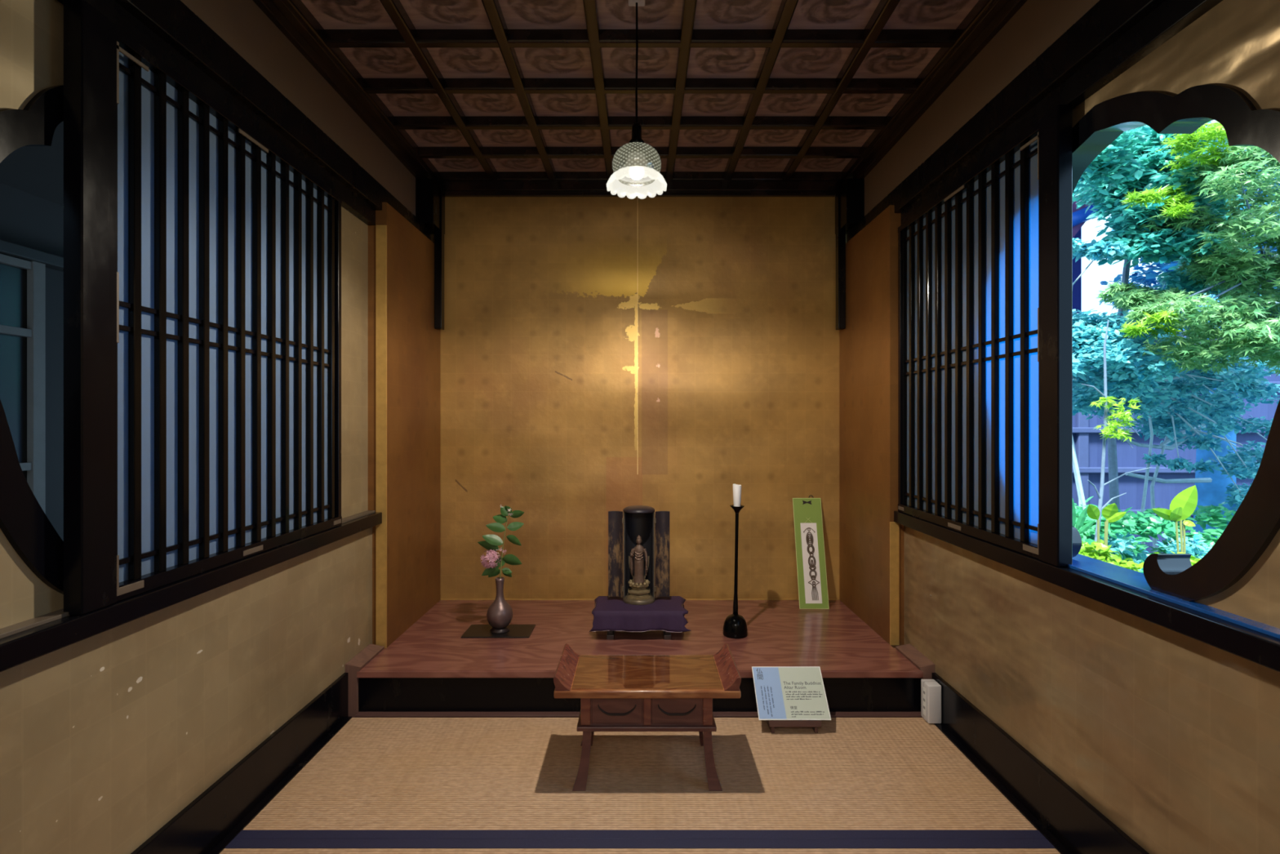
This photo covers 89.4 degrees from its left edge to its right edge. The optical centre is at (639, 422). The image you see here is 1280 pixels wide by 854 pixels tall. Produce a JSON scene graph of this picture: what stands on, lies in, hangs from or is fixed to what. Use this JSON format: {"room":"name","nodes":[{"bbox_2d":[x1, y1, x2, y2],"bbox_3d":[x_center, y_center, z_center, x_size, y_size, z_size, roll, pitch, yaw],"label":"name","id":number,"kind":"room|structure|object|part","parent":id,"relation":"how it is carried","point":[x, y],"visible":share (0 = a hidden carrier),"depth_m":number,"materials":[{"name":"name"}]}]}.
{"room":"japanese altar room","nodes":[
{"label":"japanese altar room","id":0,"kind":"room"},
{"bbox_2d":[0,182,63,541],"bbox_3d":[-2.950,0.050,2.250,0.300,2.300,7.500,0,0,0],"label":"wall","id":1,"kind":"structure","parent":0,"point":[27,220],"depth_m":3.07,"materials":[{"name":"white paint"}]},
{"bbox_2d":[0,253,45,514],"bbox_3d":[-2.765,0.235,2.640,0.050,1.930,0.680,0,0,0],"label":"window","id":2,"kind":"structure","parent":1,"relation":"in","point":[22,282],"depth_m":2.91,"materials":[{"name":"wood"}]},
{"bbox_3d":[-2.780,0.235,2.640,0.020,1.930,0.680,0,0,0],"label":"panel","id":3,"kind":"part","parent":2,"relation":"part of","materials":[{"name":"glass"}]},
{"bbox_3d":[-2.757,-0.708,2.640,0.025,0.035,0.560,0,0,0],"label":"rail","id":4,"kind":"part","parent":2,"relation":"part of","materials":[{"name":"wood"}]},
{"bbox_3d":[-2.757,-0.403,2.640,0.025,0.035,0.560,0,0,0],"label":"rail","id":5,"kind":"part","parent":2,"relation":"part of","materials":[{"name":"wood"}]},
{"bbox_3d":[-2.757,0.198,2.640,0.025,0.035,0.560,0,0,0],"label":"rail","id":6,"kind":"part","parent":2,"relation":"part of","materials":[{"name":"wood"}]},
{"bbox_2d":[0,239,63,271],"bbox_3d":[-2.760,-0.755,2.250,0.080,0.050,7.500,0,0,0],"label":"trim","id":7,"kind":"structure","parent":1,"relation":"attached to","point":[52,261],"depth_m":2.89,"materials":[{"name":"brown wood"}]},
{"bbox_2d":[0,120,63,206],"bbox_3d":[-2.200,-1.100,2.950,1.800,0.100,6.100,0,0,0],"label":"ceiling","id":8,"kind":"structure","parent":0,"point":[37,171],"depth_m":2.69,"materials":[{"name":"white paint"}]},
{"bbox_2d":[0,0,415,853],"bbox_3d":[-1.255,-0.196,0.500,0.090,2.448,6.000,0,0,0],"label":"wall","id":9,"kind":"structure","parent":0,"point":[108,735],"depth_m":1.73,"materials":[{"name":"beige paint"}]},
{"bbox_2d":[0,84,63,594],"bbox_3d":[-1.311,-0.191,1.750,0.178,1.321,1.500,0,0,0],"label":"window","id":10,"kind":"structure","parent":9,"relation":"in","point":[24,522],"depth_m":1.29,"materials":[{"name":"black paint"}]},
{"bbox_3d":[-1.262,-0.285,0.225,0.055,1.430,5.450,0,0,0],"label":"panel","id":11,"kind":"part","parent":9,"relation":"part of","materials":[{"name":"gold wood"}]},
{"bbox_3d":[-1.258,0.729,0.225,0.085,0.598,5.450,0,0,0],"label":"panel","id":12,"kind":"part","parent":9,"relation":"part of","materials":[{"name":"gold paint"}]},
{"bbox_2d":[0,510,375,638],"bbox_3d":[-1.230,0.402,0.215,0.060,0.008,5.430,0,0,0],"label":"trim","id":13,"kind":"structure","parent":9,"relation":"attached to","point":[11,629],"depth_m":1.30,"materials":[{"name":"brown wood"}]},
{"bbox_2d":[0,511,382,671],"bbox_3d":[-1.214,0.431,0.245,0.092,0.051,5.490,0,0,0],"label":"trim","id":14,"kind":"structure","parent":9,"relation":"attached to","point":[19,648],"depth_m":1.54,"materials":[{"name":"black paint"}]},
{"bbox_2d":[63,0,342,615],"bbox_3d":[-1.193,-0.243,1.959,0.042,1.299,1.202,0,0,0],"label":"lattice screen","id":15,"kind":"object","parent":9,"relation":"attached to","point":[202,261],"visible":1,"depth_m":1.68,"materials":[{"name":"black paint"}]},
{"bbox_3d":[-1.193,-0.243,1.407,0.042,1.299,0.097,0,0,0],"label":"post","id":16,"kind":"part","parent":15,"relation":"part of","materials":[{"name":"black paint"}]},
{"bbox_3d":[-1.208,-0.245,2.006,0.002,1.270,1.098,0,0,0],"label":"paper panel","id":17,"kind":"part","parent":15,"relation":"part of","materials":[{"name":"white"}]},
{"bbox_3d":[-1.201,0.322,2.006,0.010,0.012,1.108,0,0,0],"label":"cross rail","id":18,"kind":"part","parent":15,"relation":"part of","materials":[{"name":"black paint"}]},
{"bbox_3d":[-1.201,-0.219,2.006,0.010,0.012,1.108,0,0,0],"label":"cross rail","id":19,"kind":"part","parent":15,"relation":"part of","materials":[{"name":"black paint"}]},
{"bbox_3d":[-1.201,-0.274,2.006,0.010,0.012,1.108,0,0,0],"label":"cross rail","id":20,"kind":"part","parent":15,"relation":"part of","materials":[{"name":"black paint"}]},
{"bbox_3d":[-1.201,-0.822,2.006,0.010,0.012,1.108,0,0,0],"label":"cross rail","id":21,"kind":"part","parent":15,"relation":"part of","materials":[{"name":"black paint"}]},
{"bbox_3d":[-1.196,-0.880,2.006,0.033,0.025,1.108,0,0,0],"label":"rail","id":22,"kind":"part","parent":15,"relation":"part of","materials":[{"name":"black paint"}]},
{"bbox_3d":[-1.196,0.388,2.006,0.033,0.034,1.108,0,0,0],"label":"rail","id":23,"kind":"part","parent":15,"relation":"part of","materials":[{"name":"black paint"}]},
{"bbox_2d":[130,672,351,853],"bbox_3d":[-1.220,1.129,0.080,0.040,0.202,5.160,0,0,0],"label":"baseboard","id":24,"kind":"structure","parent":9,"relation":"attached to","point":[202,824],"depth_m":1.99,"materials":[{"name":"black paint"}]},
{"bbox_2d":[57,0,433,242],"bbox_3d":[-1.235,-0.985,0.580,0.130,0.182,6.160,0,0,0],"label":"trim","id":25,"kind":"structure","parent":9,"relation":"attached to","point":[168,29],"depth_m":1.92,"materials":[{"name":"paint"}]},
{"bbox_2d":[252,0,435,179],"bbox_3d":[-1.220,-1.384,0.600,0.140,0.132,6.200,0,0,0],"label":"trim","id":26,"kind":"structure","parent":9,"relation":"attached to","point":[279,12],"depth_m":2.51,"materials":[{"name":"paint"}]},
{"bbox_2d":[415,177,444,329],"bbox_3d":[-1.199,-0.942,3.592,0.182,0.836,0.215,0,0,0],"label":"trim","id":27,"kind":"structure","parent":9,"relation":"attached to","point":[429,192],"depth_m":3.61,"materials":[{"name":"black paint"}]},
{"bbox_2d":[368,202,440,647],"bbox_3d":[-1.225,0.050,3.367,0.150,2.100,0.866,0,0,0],"label":"wall","id":28,"kind":"structure","parent":0,"point":[413,341],"depth_m":3.20,"materials":[{"name":"brown paint"}]},
{"bbox_2d":[375,225,386,648],"bbox_3d":[-1.172,0.064,2.930,0.048,1.916,0.008,0,0,0],"label":"trim","id":29,"kind":"structure","parent":28,"relation":"attached to","point":[380,230],"depth_m":2.93,"materials":[{"name":"brown wood"}]},
{"bbox_2d":[433,196,846,599],"bbox_3d":[0.000,-0.175,3.764,2.600,2.550,0.073,0,0,0],"label":"wall","id":30,"kind":"structure","parent":0,"point":[600,355],"depth_m":3.73,"materials":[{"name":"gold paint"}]},
{"bbox_2d":[443,181,836,196],"bbox_3d":[0.000,-1.350,3.701,2.300,0.100,0.052,0,0,0],"label":"trim","id":31,"kind":"structure","parent":30,"relation":"attached to","point":[451,188],"depth_m":3.68,"materials":[{"name":"paint"}]},
{"bbox_2d":[440,599,839,599],"bbox_3d":[0.000,1.020,3.725,2.298,0.005,0.006,0,0,0],"label":"trim","id":32,"kind":"structure","parent":30,"relation":"attached to","point":[441,599],"depth_m":3.72,"materials":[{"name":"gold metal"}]},
{"bbox_2d":[285,0,994,181],"bbox_3d":[0.000,-1.435,0.600,2.600,0.130,6.400,0,0,0],"label":"ceiling","id":33,"kind":"structure","parent":0,"point":[477,90],"depth_m":2.64,"materials":[{"name":"paint"}]},
{"bbox_2d":[612,0,661,186],"bbox_3d":[-0.011,-1.097,2.150,0.201,0.641,0.201,0,0,0],"label":"pendant lamp","id":34,"kind":"object","parent":33,"relation":"hanging from","point":[637,168],"visible":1,"depth_m":2.14,"materials":[{"name":"white glass"}]},
{"bbox_3d":[-0.011,-1.195,2.150,0.009,0.410,0.007,0,0,0],"label":"cord","id":35,"kind":"part","parent":34,"relation":"part of","materials":[{"name":"black paint"}]},
{"bbox_3d":[-0.011,-0.835,2.150,0.052,0.052,0.052,0,0,0],"label":"bulb","id":36,"kind":"part","parent":34,"relation":"part of","materials":[{"name":"white glass"}]},
{"bbox_2d":[839,204,903,648],"bbox_3d":[1.225,0.050,3.387,0.150,2.100,0.826,0,0,0],"label":"wall","id":37,"kind":"structure","parent":0,"point":[868,341],"depth_m":3.25,"materials":[{"name":"brown paint"}]},
{"bbox_2d":[889,521,899,644],"bbox_3d":[1.169,0.740,2.970,0.042,0.565,0.008,0,0,0],"label":"trim","id":38,"kind":"structure","parent":37,"relation":"attached to","point":[894,526],"depth_m":2.97,"materials":[{"name":"brown wood"}]},
{"bbox_2d":[864,0,1279,853],"bbox_3d":[1.255,-0.196,0.500,0.090,2.448,6.000,0,0,0],"label":"wall","id":39,"kind":"structure","parent":0,"point":[1171,735],"depth_m":1.65,"materials":[{"name":"beige paint"}]},
{"bbox_2d":[835,177,864,329],"bbox_3d":[1.199,-0.942,3.592,0.182,0.836,0.215,0,0,0],"label":"trim","id":40,"kind":"structure","parent":39,"relation":"attached to","point":[850,192],"depth_m":3.61,"materials":[{"name":"black paint"}]},
{"bbox_2d":[844,0,1027,179],"bbox_3d":[1.220,-1.384,0.600,0.140,0.132,6.200,0,0,0],"label":"trim","id":41,"kind":"structure","parent":39,"relation":"attached to","point":[999,12],"depth_m":2.51,"materials":[{"name":"paint"}]},
{"bbox_2d":[897,104,1072,567],"bbox_3d":[1.193,-0.243,2.386,0.042,1.299,1.148,0,0,0],"label":"lattice screen","id":42,"kind":"object","parent":39,"relation":"attached to","point":[985,268],"visible":1,"depth_m":2.17,"materials":[{"name":"black paint"}]},
{"bbox_3d":[1.196,-0.880,2.433,0.033,0.025,1.054,0,0,0],"label":"rail","id":43,"kind":"part","parent":42,"relation":"part of","materials":[{"name":"black paint"}]},
{"bbox_3d":[1.196,0.388,2.433,0.033,0.034,1.054,0,0,0],"label":"rail","id":44,"kind":"part","parent":42,"relation":"part of","materials":[{"name":"black paint"}]},
{"bbox_3d":[1.201,0.322,2.433,0.010,0.012,1.054,0,0,0],"label":"cross rail","id":45,"kind":"part","parent":42,"relation":"part of","materials":[{"name":"black paint"}]},
{"bbox_3d":[1.201,-0.219,2.433,0.010,0.012,1.054,0,0,0],"label":"cross rail","id":46,"kind":"part","parent":42,"relation":"part of","materials":[{"name":"black paint"}]},
{"bbox_3d":[1.201,-0.274,2.433,0.010,0.012,1.054,0,0,0],"label":"cross rail","id":47,"kind":"part","parent":42,"relation":"part of","materials":[{"name":"black paint"}]},
{"bbox_3d":[1.201,-0.822,2.433,0.010,0.012,1.054,0,0,0],"label":"cross rail","id":48,"kind":"part","parent":42,"relation":"part of","materials":[{"name":"black paint"}]},
{"bbox_3d":[1.208,-0.245,2.433,0.002,1.270,1.044,0,0,0],"label":"paper panel","id":49,"kind":"part","parent":42,"relation":"part of","materials":[{"name":"white"}]},
{"bbox_3d":[1.193,-0.243,1.861,0.042,1.299,0.097,0,0,0],"label":"post","id":50,"kind":"part","parent":42,"relation":"part of","materials":[{"name":"black paint"}]},
{"bbox_2d":[846,0,1222,242],"bbox_3d":[1.235,-0.985,0.580,0.130,0.182,6.160,0,0,0],"label":"trim","id":51,"kind":"structure","parent":39,"relation":"attached to","point":[1112,37],"depth_m":1.83,"materials":[{"name":"paint"}]},
{"bbox_2d":[931,672,1149,853],"bbox_3d":[1.220,1.129,0.080,0.040,0.202,5.160,0,0,0],"label":"baseboard","id":52,"kind":"structure","parent":39,"relation":"attached to","point":[1077,824],"depth_m":1.97,"materials":[{"name":"black paint"}]},
{"bbox_2d":[893,511,1279,671],"bbox_3d":[1.214,0.431,0.250,0.092,0.051,5.500,0,0,0],"label":"trim","id":53,"kind":"structure","parent":39,"relation":"attached to","point":[1260,648],"depth_m":1.54,"materials":[{"name":"black paint"}]},
{"bbox_3d":[1.258,0.729,0.245,0.085,0.598,5.490,0,0,0],"label":"panel","id":54,"kind":"part","parent":39,"relation":"part of","materials":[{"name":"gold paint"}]},
{"bbox_2d":[1067,559,1279,638],"bbox_3d":[1.230,0.402,0.235,0.060,0.008,5.470,0,0,0],"label":"trim","id":55,"kind":"structure","parent":39,"relation":"attached to","point":[1139,585],"depth_m":1.46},
{"bbox_2d":[1072,84,1279,600],"bbox_3d":[1.311,-0.191,1.750,0.178,1.321,1.500,0,0,0],"label":"window","id":56,"kind":"structure","parent":39,"relation":"in","point":[1255,522],"depth_m":1.39,"materials":[{"name":"paint"}]},
{"bbox_3d":[1.318,0.441,1.750,0.164,0.059,1.500,0,0,0],"label":"sill","id":57,"kind":"part","parent":56,"relation":"part of","materials":[{"name":"wood"}]},
{"bbox_3d":[1.262,-0.285,0.245,0.055,1.430,5.490,0,0,0],"label":"panel","id":58,"kind":"part","parent":39,"relation":"part of","materials":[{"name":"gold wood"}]},
{"bbox_3d":[0.000,1.275,0.600,2.600,0.090,6.400,0,0,0],"label":"floor","id":59,"kind":"structure","parent":0,"visible":0},
{"bbox_2d":[234,717,1045,838],"bbox_3d":[0.000,1.214,2.248,2.344,0.031,0.768,0,0,0],"label":"mat","id":60,"kind":"object","parent":59,"relation":"on","point":[375,777],"visible":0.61,"depth_m":2.13,"materials":[{"name":"beige wicker"}]},
{"bbox_2d":[553,643,741,791],"bbox_3d":[0.024,1.014,2.265,0.612,0.372,0.326,0,0,0],"label":"table","id":61,"kind":"object","parent":60,"relation":"on","point":[639,708],"visible":1,"depth_m":2.14,"materials":[{"name":"brown wood"}]},
{"bbox_3d":[-0.191,1.108,2.134,0.059,0.184,0.056,0,0,0],"label":"leg","id":62,"kind":"part","parent":61,"relation":"part of","materials":[{"name":"brown wood"}]},
{"bbox_3d":[-0.191,1.108,2.396,0.059,0.184,0.056,0,0,0],"label":"leg","id":63,"kind":"part","parent":61,"relation":"part of","materials":[{"name":"brown wood"}]},
{"bbox_3d":[-0.076,0.949,2.140,0.166,0.092,0.006,0,0,0],"label":"drawer","id":64,"kind":"part","parent":61,"relation":"part of","materials":[{"name":"brown wood"}]},
{"bbox_2d":[572,655,722,688],"bbox_3d":[0.024,0.871,2.268,0.494,0.004,0.306,0,0,0],"label":"sheet","id":65,"kind":"object","parent":61,"relation":"on","point":[580,655],"visible":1,"depth_m":2.26,"materials":[{"name":"clear"}]},
{"bbox_3d":[0.122,0.949,2.140,0.166,0.092,0.006,0,0,0],"label":"drawer","id":66,"kind":"part","parent":61,"relation":"part of","materials":[{"name":"brown wood"}]},
{"bbox_3d":[0.239,1.108,2.396,0.059,0.184,0.056,0,0,0],"label":"leg","id":67,"kind":"part","parent":61,"relation":"part of","materials":[{"name":"brown wood"}]},
{"bbox_3d":[0.239,1.108,2.134,0.059,0.184,0.056,0,0,0],"label":"leg","id":68,"kind":"part","parent":61,"relation":"part of","materials":[{"name":"brown wood"}]},
{"bbox_2d":[766,720,821,733],"bbox_3d":[0.598,1.146,2.562,0.200,0.108,0.156,0,0,0],"label":"card stand","id":69,"kind":"object","parent":60,"relation":"on","point":[815,724],"visible":0.19,"depth_m":2.48,"materials":[{"name":"brown wood"}]},
{"bbox_2d":[751,666,831,719],"bbox_3d":[0.598,1.074,2.571,0.280,0.148,0.161,0,0,0],"label":"card","id":70,"kind":"object","parent":69,"relation":"on","point":[781,692],"visible":1,"depth_m":2.57,"materials":[{"name":"beige paper"}]},
{"bbox_3d":[0.513,1.073,2.570,0.105,0.001,0.209,0,42,0],"label":"blue panel","id":71,"kind":"part","parent":70,"relation":"part of","materials":[{"name":"blue paper"}]},
{"bbox_3d":[0.650,1.073,2.570,0.168,0.001,0.209,0,42,0],"label":"pale panel","id":72,"kind":"part","parent":70,"relation":"part of","materials":[{"name":"beige paper"}]},
{"bbox_2d":[920,679,941,723],"bbox_3d":[1.171,1.120,2.600,0.056,0.152,0.070,0,0,0],"label":"power strip","id":73,"kind":"object","parent":60,"relation":"on","point":[931,690],"visible":1,"depth_m":2.56,"materials":[{"name":"white plastic"}]},
{"bbox_2d":[345,600,934,717],"bbox_3d":[0.000,1.113,3.182,2.429,0.235,1.092,0,0,0],"label":"platform","id":74,"kind":"object","parent":59,"relation":"on","point":[429,670],"visible":0.53,"depth_m":2.83,"materials":[{"name":"brown wood"}]},
{"bbox_2d":[461,624,535,637],"bbox_3d":[-0.688,1.019,3.160,0.324,0.006,0.190,0,0,0],"label":"tray","id":75,"kind":"object","parent":74,"relation":"on","point":[473,630],"visible":0.94,"depth_m":3.13,"materials":[{"name":"paint"}]},
{"bbox_2d":[486,577,512,633],"bbox_3d":[-0.684,0.887,3.155,0.126,0.257,0.126,0,0,0],"label":"flower vase","id":76,"kind":"object","parent":75,"relation":"on","point":[500,613],"visible":1,"depth_m":3.12,"materials":[{"name":"brown metal"}]},
{"bbox_2d":[477,503,524,578],"bbox_3d":[-0.679,0.608,3.131,0.234,0.427,0.093,0,0,0],"label":"flower sprig","id":77,"kind":"object","parent":76,"relation":"in","point":[491,542],"visible":1,"depth_m":3.15,"materials":[{"name":"green plant"}]},
{"bbox_3d":[-0.660,0.624,3.155,0.054,0.394,0.006,0,0,0],"label":"stem","id":78,"kind":"part","parent":77,"relation":"part of","materials":[{"name":"green plant"}]},
{"bbox_2d":[594,603,684,639],"bbox_3d":[-0.005,0.956,3.167,0.430,0.132,0.255,0,0,0],"label":"stand","id":79,"kind":"object","parent":74,"relation":"on","point":[610,635],"visible":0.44,"depth_m":3.05,"materials":[{"name":"brown wood"}]},
{"bbox_2d":[589,595,691,632],"bbox_3d":[0.002,0.933,3.163,0.480,0.094,0.299,0,0,0],"label":"cloth","id":80,"kind":"object","parent":79,"relation":"on","point":[610,613],"visible":0.91,"depth_m":3.03,"materials":[{"name":"purple fabric"}]},
{"bbox_2d":[608,505,669,604],"bbox_3d":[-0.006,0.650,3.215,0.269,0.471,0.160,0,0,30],"label":"shrine","id":81,"kind":"object","parent":80,"relation":"on","point":[624,526],"visible":0.91,"depth_m":3.22,"materials":[{"name":"black wood"}]},
{"bbox_3d":[-0.120,0.654,3.219,0.075,0.426,0.025,0,0,9],"label":"door","id":82,"kind":"part","parent":81,"relation":"part of","materials":[{"name":"black wood"}]},
{"bbox_3d":[-0.081,0.654,3.203,0.006,0.426,0.007,0,0,0],"label":"door post","id":83,"kind":"part","parent":81,"relation":"part of","materials":[{"name":"black wood"}]},
{"bbox_2d":[627,534,650,599],"bbox_3d":[-0.005,0.714,3.219,0.114,0.306,0.132,0,0,0],"label":"statue","id":84,"kind":"object","parent":81,"relation":"in","point":[638,590],"visible":1,"depth_m":3.20,"materials":[{"name":"brown metal"}]},
{"bbox_3d":[0.070,0.654,3.203,0.006,0.426,0.007,0,0,0],"label":"door post","id":85,"kind":"part","parent":81,"relation":"part of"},
{"bbox_3d":[0.110,0.654,3.219,0.075,0.426,0.025,0,0,-9],"label":"door","id":86,"kind":"part","parent":81,"relation":"part of","materials":[{"name":"black wood"}]},
{"bbox_3d":[0.000,1.141,2.686,2.326,0.178,0.028,0,0,0],"label":"panel","id":87,"kind":"part","parent":74,"relation":"part of","materials":[{"name":"black paint"}]},
{"bbox_2d":[722,504,747,638],"bbox_3d":[0.463,0.711,3.112,0.120,0.622,0.120,1,0,0],"label":"candlestick","id":88,"kind":"object","parent":74,"relation":"on","point":[735,626],"visible":0.96,"depth_m":3.09,"materials":[{"name":"black metal"}]},
{"bbox_3d":[0.464,0.674,3.112,0.025,0.505,0.025,1,0,0],"label":"stem","id":89,"kind":"part","parent":88,"relation":"part of","materials":[{"name":"black metal"}]},
{"bbox_2d":[733,483,741,506],"bbox_3d":[0.468,0.353,3.112,0.042,0.114,0.042,0,0,0],"label":"candle","id":90,"kind":"object","parent":88,"relation":"on","point":[736,487],"visible":0.94,"depth_m":3.10,"materials":[{"name":"wax"}]},
{"bbox_2d":[792,494,829,608],"bbox_3d":[0.957,0.720,3.631,0.162,0.606,0.172,0,0,0],"label":"scroll","id":91,"kind":"object","parent":74,"relation":"on","point":[807,512],"visible":1,"depth_m":3.62,"materials":[{"name":"paper"}]},
{"bbox_3d":[0.959,0.785,3.607,0.072,0.397,0.007,0,-16,0],"label":"knotted cord","id":92,"kind":"part","parent":91,"relation":"part of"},
{"bbox_2d":[219,838,1060,853],"bbox_3d":[0.000,1.214,1.407,2.344,0.031,0.912,0,0,0],"label":"edging","id":93,"kind":"object","parent":59,"relation":"on","point":[237,846],"visible":1,"depth_m":1.83,"materials":[{"name":"fabric"}]},
{"bbox_3d":[7.710,1.600,7.000,12.580,0.100,18.000,0,0,0],"label":"ground","id":94,"kind":"structure","parent":0,"visible":0},
{"bbox_2d":[1072,353,1088,510],"bbox_3d":[2.587,0.479,3.917,0.193,1.784,0.208,0,0,-40],"label":"stem","id":95,"kind":"object","parent":94,"relation":"on","point":[1075,362],"visible":0.34,"depth_m":3.89,"materials":[{"name":"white plant"}]},
{"bbox_3d":[2.639,0.492,3.900,0.168,1.758,0.024,0,0,0],"label":"stem","id":96,"kind":"part","parent":95,"relation":"part of","materials":[{"name":"white plant"}]},
{"bbox_2d":[1072,498,1095,533],"bbox_3d":[2.412,0.982,3.578,0.184,1.136,0.055,0,0,0],"label":"leaf plant","id":97,"kind":"object","parent":94,"relation":"on","point":[1080,521],"visible":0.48,"depth_m":3.58,"materials":[{"name":"green plant"}]},
{"bbox_2d":[1072,189,1100,319],"bbox_3d":[5.551,-1.075,10.006,2.096,5.250,2.988,0,0,0],"label":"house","id":98,"kind":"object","parent":94,"relation":"on","point":[1079,216],"visible":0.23,"depth_m":9.20,"materials":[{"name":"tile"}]},
{"bbox_2d":[1086,502,1126,560],"bbox_3d":[2.425,0.984,3.378,0.194,1.133,0.055,0,0,0],"label":"leaf plant","id":99,"kind":"object","parent":94,"relation":"on","point":[1110,513],"visible":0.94,"depth_m":3.38,"materials":[{"name":"green plant"}]},
{"bbox_3d":[2.434,1.031,3.400,0.059,1.039,0.012,0,0,0],"label":"stem","id":100,"kind":"part","parent":99,"relation":"part of","materials":[{"name":"plant"}]},
{"bbox_2d":[1081,320,1151,542],"bbox_3d":[2.625,0.339,3.538,0.356,1.819,0.234,0,0,-24],"label":"sapling","id":101,"kind":"object","parent":94,"relation":"on","point":[1125,415],"visible":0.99,"depth_m":3.57,"materials":[{"name":"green plant"}]},
{"bbox_2d":[1072,237,1182,506],"bbox_3d":[3.089,0.126,4.343,0.888,2.850,1.574,0,0,33],"label":"evergreen tree","id":102,"kind":"object","parent":94,"relation":"on","point":[1129,376],"visible":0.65,"depth_m":3.93,"materials":[{"name":"green plant"}]},
{"bbox_2d":[1074,496,1235,573],"bbox_3d":[3.150,0.826,3.874,1.754,0.757,1.168,0,0,0],"label":"garden plants","id":103,"kind":"object","parent":94,"relation":"on","point":[1122,551],"visible":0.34,"depth_m":3.94,"materials":[{"name":"green plant"}]},
{"bbox_2d":[1072,121,1261,509],"bbox_3d":[3.626,-0.362,4.573,2.501,3.826,1.103,0,0,-43],"label":"evergreen tree","id":104,"kind":"object","parent":94,"relation":"on","point":[1130,163],"visible":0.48,"depth_m":4.00,"materials":[{"name":"teal plant"}]},
{"bbox_2d":[1151,484,1197,553],"bbox_3d":[3.027,0.952,3.683,0.272,1.197,0.066,0,0,0],"label":"leaf plant","id":105,"kind":"object","parent":94,"relation":"on","point":[1184,504],"visible":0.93,"depth_m":3.68,"materials":[{"name":"green plant"}]},
{"bbox_3d":[3.101,1.046,3.700,0.074,1.008,0.012,0,0,0],"label":"stem","id":106,"kind":"part","parent":105,"relation":"part of","materials":[{"name":"plant"}]},
{"bbox_2d":[1072,320,1279,553],"bbox_3d":[3.688,0.399,4.520,1.753,2.303,0.635,0,0,-4],"label":"tree","id":107,"kind":"object","parent":94,"relation":"on","point":[1244,383],"visible":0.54,"depth_m":4.47,"materials":[{"name":"green plant"}]},
{"bbox_2d":[1072,329,1279,554],"bbox_3d":[6.100,0.245,6.880,9.000,2.609,0.100,0,0,0],"label":"fence","id":108,"kind":"object","parent":94,"relation":"on","point":[1087,441],"visible":0.03,"depth_m":6.90,"materials":[{"name":"wood"}]},
{"bbox_3d":[4.705,0.245,6.875,0.110,2.609,0.050,0,0,0],"label":"post","id":109,"kind":"part","parent":108,"relation":"part of","materials":[{"name":"brown wood"}]},
{"bbox_3d":[6.100,0.505,6.865,9.000,0.060,0.070,0,0,0],"label":"rail","id":110,"kind":"part","parent":108,"relation":"part of","materials":[{"name":"wood"}]},
{"bbox_3d":[6.100,0.956,6.865,9.000,0.060,0.070,0,0,0],"label":"rail","id":111,"kind":"part","parent":108,"relation":"part of","materials":[{"name":"wood"}]},
{"bbox_3d":[6.100,0.082,6.865,9.000,0.060,0.070,0,0,0],"label":"rail","id":112,"kind":"part","parent":108,"relation":"part of","materials":[{"name":"wood"}]},
{"bbox_3d":[6.100,-0.403,6.865,9.000,0.060,0.070,0,0,0],"label":"rail","id":113,"kind":"part","parent":108,"relation":"part of","materials":[{"name":"brown wood"}]},
{"bbox_2d":[1073,332,1279,552],"bbox_3d":[4.529,0.376,5.036,2.306,2.350,1.269,0,0,-2],"label":"tree","id":114,"kind":"object","parent":94,"relation":"on","point":[1163,426],"visible":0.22,"depth_m":5.02,"materials":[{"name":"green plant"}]},
{"bbox_2d":[1074,124,1279,329],"bbox_3d":[7.509,-1.389,8.290,5.006,5.878,2.652,0,0,-8],"label":"tree","id":115,"kind":"object","parent":94,"relation":"on","point":[1149,278],"visible":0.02,"depth_m":8.02,"materials":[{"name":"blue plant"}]},
{"bbox_2d":[1094,120,1279,376],"bbox_3d":[3.761,-0.126,3.955,2.191,3.355,1.161,0,0,-17],"label":"maple tree","id":116,"kind":"object","parent":94,"relation":"on","point":[1256,335],"visible":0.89,"depth_m":3.69,"materials":[{"name":"green plant"}]},
{"bbox_2d":[1120,293,1278,554],"bbox_3d":[4.496,0.161,5.457,1.489,2.781,0.537,0,0,-4],"label":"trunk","id":117,"kind":"object","parent":94,"relation":"on","point":[1211,488],"visible":0.21,"depth_m":5.49,"materials":[{"name":"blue plant"}]}
]}

